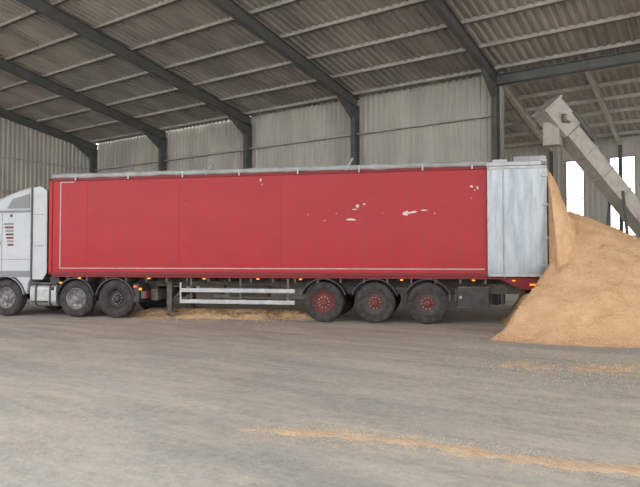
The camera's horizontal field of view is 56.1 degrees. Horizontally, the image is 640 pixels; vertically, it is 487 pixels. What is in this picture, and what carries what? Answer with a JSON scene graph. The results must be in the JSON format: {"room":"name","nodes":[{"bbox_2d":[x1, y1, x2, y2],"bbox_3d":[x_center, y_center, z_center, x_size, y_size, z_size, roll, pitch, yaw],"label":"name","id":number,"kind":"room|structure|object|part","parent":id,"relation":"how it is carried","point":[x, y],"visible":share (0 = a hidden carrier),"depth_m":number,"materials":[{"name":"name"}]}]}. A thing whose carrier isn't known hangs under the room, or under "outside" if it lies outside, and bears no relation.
{"room":"farm building","nodes":[
{"label":"farm building","id":0,"kind":"room"},
{"bbox_2d":[0,117,97,198],"bbox_3d":[-20.554,-3.717,25.423,0.045,12.074,25.750,-1,-2,34],"label":"wall","id":1,"kind":"structure","parent":0,"point":[18,141],"depth_m":32.58,"materials":[{"name":"grey metal"}]},
{"bbox_2d":[0,156,89,192],"bbox_3d":[-20.473,-1.986,25.372,0.070,5.410,24.640,-1,-2,34],"label":"rails","id":2,"kind":"object","parent":1,"relation":"attached to","point":[0,156],"visible":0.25,"depth_m":32.65,"materials":[{"name":"metal"}]},
{"bbox_2d":[98,71,504,303],"bbox_3d":[-3.203,-1.942,28.936,24.250,8.730,0.170,-1,-2,34],"label":"wall","id":3,"kind":"structure","parent":0,"point":[467,140],"depth_m":26.03,"materials":[{"name":"grey metal"}]},
{"bbox_2d":[0,292,639,486],"bbox_3d":[-1.325,1.782,6.897,130.000,0.001,130.000,-1,-2,34],"label":"floor","id":4,"kind":"structure","parent":0,"point":[85,401],"depth_m":6.80,"materials":[{"name":"concrete"}]},
{"bbox_2d":[0,107,97,172],"bbox_3d":[-20.300,-3.673,25.364,0.200,11.981,25.013,-1,-2,34],"label":"frame","id":5,"kind":"object","parent":4,"relation":"on","point":[89,149],"visible":0.67,"depth_m":33.79,"materials":[{"name":"grey metal"}]},
{"bbox_2d":[0,57,166,170],"bbox_3d":[-15.338,-3.771,21.993,0.200,11.981,25.013,-1,-2,34],"label":"frame","id":6,"kind":"object","parent":4,"relation":"on","point":[158,137],"visible":0.67,"depth_m":28.71,"materials":[{"name":"grey metal"}]},
{"bbox_2d":[0,186,185,317],"bbox_3d":[-7.343,0.248,18.214,6.170,3.726,2.940,0,-2,11],"label":"tractor","id":7,"kind":"object","parent":4,"relation":"on","point":[24,214],"visible":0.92,"depth_m":17.14,"materials":[{"name":"paint"}]},
{"bbox_3d":[-8.996,0.006,18.549,2.800,3.130,2.940,0,-2,11],"label":"cab trim","id":8,"kind":"part","parent":7,"relation":"part of","materials":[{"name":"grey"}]},
{"bbox_2d":[16,0,251,168],"bbox_3d":[-10.375,-3.869,18.622,0.200,11.981,25.013,-1,-2,34],"label":"frame","id":9,"kind":"object","parent":4,"relation":"on","point":[242,121],"visible":0.71,"depth_m":23.83,"materials":[{"name":"grey metal"}]},
{"bbox_2d":[95,115,490,170],"bbox_3d":[-3.387,-1.884,28.860,24.030,5.410,0.140,-1,-2,34],"label":"rails","id":10,"kind":"object","parent":9,"relation":"attached to","point":[484,116],"visible":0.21,"depth_m":26.63,"materials":[{"name":"metal"}]},
{"bbox_2d":[89,307,360,327],"bbox_3d":[-2.335,1.987,17.246,8.468,0.214,5.764,-1,-2,18],"label":"scattered sawdust","id":11,"kind":"object","parent":4,"relation":"on","point":[249,314],"visible":0.91,"depth_m":16.74},
{"bbox_2d":[209,0,359,164],"bbox_3d":[-5.413,-3.968,15.250,0.200,11.981,25.013,-1,-2,34],"label":"frame","id":12,"kind":"object","parent":4,"relation":"on","point":[349,101],"visible":0.67,"depth_m":22.22,"materials":[{"name":"grey metal"}]},
{"bbox_2d":[48,156,548,323],"bbox_3d":[-0.859,-0.045,16.935,13.410,4.236,2.788,0,-2,11],"label":"semi-trailer","id":13,"kind":"object","parent":4,"relation":"on","point":[367,236],"visible":0.99,"depth_m":15.54,"materials":[{"name":"red paint"}]},
{"bbox_2d":[153,356,639,486],"bbox_3d":[2.195,1.776,6.795,11.201,0.005,10.196,0,-2,8],"label":"scattered sawdust","id":14,"kind":"object","parent":4,"relation":"on","point":[338,356],"visible":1,"depth_m":6.51},
{"bbox_2d":[214,415,639,485],"bbox_3d":[0.952,1.726,5.067,4.604,0.014,1.292,-1,-2,21],"label":"trail","id":15,"kind":"object","parent":4,"relation":"on","point":[461,451],"visible":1,"depth_m":4.99,"materials":[{"name":"beige food"}]},
{"bbox_2d":[427,0,500,304],"bbox_3d":[-0.450,-4.066,11.879,0.200,11.981,25.013,-1,-2,34],"label":"frame","id":16,"kind":"object","parent":4,"relation":"on","point":[441,7],"visible":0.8,"depth_m":21.04,"materials":[{"name":"grey metal"}]},
{"bbox_2d":[0,0,639,142],"bbox_3d":[-0.699,-8.402,11.764,48.100,3.553,24.880,-1,-2,34],"label":"purlins","id":17,"kind":"structure","parent":16,"relation":"attached to","point":[538,4],"depth_m":22.05,"materials":[{"name":"metal"}]},
{"bbox_2d":[411,348,639,400],"bbox_3d":[4.763,1.835,8.753,8.829,0.012,4.791,0,-2,-1],"label":"scattered sawdust","id":18,"kind":"object","parent":4,"relation":"on","point":[589,367],"visible":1,"depth_m":8.90},
{"bbox_2d":[504,85,552,176],"bbox_3d":[8.905,-1.908,25.535,0.140,8.463,8.104,-1,-2,34],"label":"frame","id":19,"kind":"object","parent":4,"relation":"on","point":[507,90],"visible":0.52,"depth_m":25.52,"materials":[{"name":"metal"}]},
{"bbox_2d":[424,169,639,350],"bbox_3d":[7.426,0.098,15.059,10.069,3.877,8.929,0,-2,0],"label":"pile","id":20,"kind":"object","parent":4,"relation":"on","point":[588,293],"visible":0.93,"depth_m":12.70,"materials":[{"name":"beige food"}]},
{"bbox_2d":[531,95,639,237],"bbox_3d":[10.021,-1.260,19.817,6.188,6.883,1.715,0,-2,-12],"label":"conveyor","id":21,"kind":"object","parent":4,"relation":"on","point":[563,126],"visible":0.8,"depth_m":19.34,"materials":[{"name":"metal"}]},
{"bbox_2d":[585,71,622,230],"bbox_3d":[11.386,-1.957,23.849,0.140,8.463,8.104,-1,-2,34],"label":"frame","id":22,"kind":"object","parent":4,"relation":"on","point":[590,76],"visible":0.63,"depth_m":24.71,"materials":[{"name":"metal"}]},
{"bbox_3d":[9.475,-4.263,5.137,0.200,11.981,25.013,-1,-2,34],"label":"frame","id":23,"kind":"object","parent":4,"relation":"on","visible":0},
{"bbox_2d":[496,49,639,85],"bbox_3d":[16.396,-6.196,15.329,23.900,0.360,0.250,-1,-2,34],"label":"beam","id":24,"kind":"structure","parent":23,"relation":"attached to","point":[629,57],"depth_m":20.58,"materials":[{"name":"metal"}]},
{"bbox_2d":[0,0,639,143],"bbox_3d":[-0.645,-8.437,11.898,48.440,3.587,25.540,-1,-2,34],"label":"ceiling","id":25,"kind":"structure","parent":0,"point":[35,30],"depth_m":22.06,"materials":[{"name":"metal"}]},
{"bbox_2d":[258,46,639,149],"bbox_3d":[13.890,-5.702,22.287,36.120,1.524,8.610,-1,-2,34],"label":"roof","id":26,"kind":"object","parent":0,"point":[619,86],"depth_m":23.92,"materials":[{"name":"grey metal"}]},
{"bbox_2d":[504,135,639,224],"bbox_3d":[16.162,-1.300,25.609,36.000,7.252,0.050,-1,-2,34],"label":"wall","id":27,"kind":"structure","parent":0,"point":[596,204],"depth_m":27.97,"materials":[{"name":"grey metal"}]},
{"bbox_2d":[565,160,584,215],"bbox_3d":[12.069,-1.219,28.348,0.850,5.450,0.100,-1,-2,34],"label":"window","id":28,"kind":"structure","parent":27,"relation":"in","point":[566,199],"depth_m":28.51,"materials":[{"name":"grey paint"}]},
{"bbox_2d":[609,155,636,236],"bbox_3d":[13.744,-1.252,27.210,1.100,5.450,0.100,-1,-2,34],"label":"window","id":29,"kind":"structure","parent":27,"relation":"in","point":[627,155],"depth_m":26.96,"materials":[{"name":"grey paint"}]}
]}

